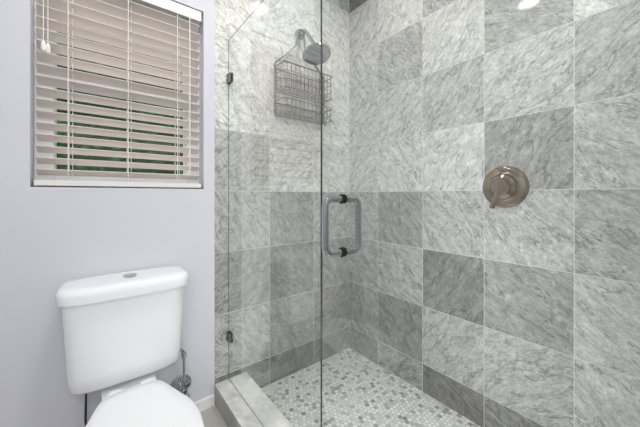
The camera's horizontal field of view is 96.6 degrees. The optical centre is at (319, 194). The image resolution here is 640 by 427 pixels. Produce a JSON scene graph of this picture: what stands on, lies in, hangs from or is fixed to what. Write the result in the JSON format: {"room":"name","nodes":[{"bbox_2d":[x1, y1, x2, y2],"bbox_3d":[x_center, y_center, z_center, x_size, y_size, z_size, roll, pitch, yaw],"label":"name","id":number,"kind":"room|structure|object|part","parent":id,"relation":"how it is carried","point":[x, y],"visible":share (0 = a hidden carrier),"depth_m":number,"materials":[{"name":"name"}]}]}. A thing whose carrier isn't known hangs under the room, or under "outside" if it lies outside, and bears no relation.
{"room":"bathroom","nodes":[
{"label":"bathroom","id":0,"kind":"room"},
{"bbox_2d":[84,394,86,425],"bbox_3d":[-0.850,0.827,1.092,0.082,0.368,0.021,0,0,-38],"label":"cord","id":1,"kind":"object","parent":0,"point":[85,410],"depth_m":1.07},
{"bbox_2d":[0,0,213,426],"bbox_3d":[-1.203,-0.176,0.933,1.643,2.440,0.140,0,0,-38],"label":"wall","id":2,"kind":"structure","parent":0,"point":[50,237],"depth_m":1.04,"materials":[{"name":"white paint"}]},
{"bbox_2d":[34,0,198,188],"bbox_3d":[-0.854,-0.451,1.266,0.583,0.849,0.088,0,0,-38],"label":"window","id":3,"kind":"structure","parent":2,"relation":"in","point":[46,143],"depth_m":1.11,"materials":[{"name":"white wood"}]},
{"bbox_2d":[34,0,200,187],"bbox_3d":[-0.804,-0.452,1.202,0.567,0.836,0.058,0,0,-38],"label":"window blind slats","id":4,"kind":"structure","parent":3,"relation":"attached to","point":[156,19],"depth_m":1.18,"materials":[{"name":"beige"}]},
{"bbox_2d":[40,0,189,184],"bbox_3d":[-0.814,-0.436,1.188,0.499,0.783,0.066,0,0,-38],"label":"cord","id":5,"kind":"object","parent":4,"relation":"attached to","point":[45,47],"depth_m":1.18,"materials":[{"name":"white fabric"}]},
{"bbox_2d":[194,394,214,411],"bbox_3d":[-0.176,0.991,-0.261,1.501,0.046,3.007,0,0,-38],"label":"baseboard","id":6,"kind":"structure","parent":2,"relation":"attached to","point":[208,402],"depth_m":1.35,"materials":[{"name":"white"}]},
{"bbox_2d":[55,10,185,174],"bbox_3d":[-0.847,-0.450,1.257,0.473,0.734,0.006,0,0,-38],"label":"window","id":7,"kind":"structure","parent":0,"point":[57,155],"depth_m":1.23,"materials":[{"name":"clear glass"}]},
{"bbox_2d":[170,348,190,396],"bbox_3d":[-0.622,0.782,1.236,0.146,0.252,0.102,0,0,-38],"label":"toilet brush","id":8,"kind":"object","parent":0,"point":[182,383],"depth_m":1.27,"materials":[{"name":"silver metal"}]},
{"bbox_2d":[200,405,226,426],"bbox_3d":[-0.230,1.079,-0.304,1.643,0.130,3.287,0,0,-38],"label":"floor","id":9,"kind":"structure","parent":0,"point":[211,417],"depth_m":1.29,"materials":[{"name":"tile"}]},
{"bbox_2d":[55,266,203,426],"bbox_3d":[-0.584,0.657,0.900,0.404,0.713,0.664,0,0,-38],"label":"toilet","id":10,"kind":"object","parent":9,"relation":"on","point":[120,329],"visible":1,"depth_m":0.97,"materials":[{"name":"white ceramic"}]},
{"bbox_2d":[215,379,262,426],"bbox_3d":[0.007,0.981,0.862,0.170,0.125,1.467,0,0,-38],"label":"shower curb","id":11,"kind":"object","parent":9,"relation":"on","point":[232,407],"visible":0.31,"depth_m":1.26,"materials":[{"name":"grey stone"}]},
{"bbox_3d":[0.007,0.981,0.862,0.170,0.125,1.467,0,0,-38],"label":"curb sill","id":12,"kind":"part","parent":11,"relation":"part of","materials":[{"name":"stone"}]},
{"bbox_2d":[228,0,320,426],"bbox_3d":[-0.225,0.072,1.136,0.009,1.691,0.746,0,0,-38],"label":"glass panel","id":13,"kind":"object","parent":11,"relation":"on","point":[274,57],"depth_m":1.05,"materials":[{"name":"clear glass"}]},
{"bbox_2d":[226,72,230,342],"bbox_3d":[-0.443,0.063,1.414,0.028,1.324,0.047,0,0,-38],"label":"hinge","id":14,"kind":"object","parent":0,"point":[228,337],"depth_m":1.41,"materials":[{"name":"black metal"}]},
{"bbox_2d":[214,0,262,394],"bbox_3d":[-0.142,-0.176,1.767,1.054,2.440,0.140,0,0,-38],"label":"wall","id":15,"kind":"structure","parent":0,"point":[229,15],"depth_m":1.40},
{"bbox_2d":[321,0,639,426],"bbox_3d":[0.227,0.068,0.560,0.009,1.682,0.712,0,0,-38],"label":"shower glass door","id":16,"kind":"structure","parent":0,"point":[483,156],"depth_m":0.49,"materials":[{"name":"clear glass"}]},
{"bbox_2d":[322,194,344,257],"bbox_3d":[0.062,0.082,0.770,0.143,0.169,0.026,0,0,-38],"label":"door handle","id":17,"kind":"object","parent":16,"relation":"attached to","point":[340,199],"depth_m":0.73,"materials":[{"name":"silver metal"}]}
]}

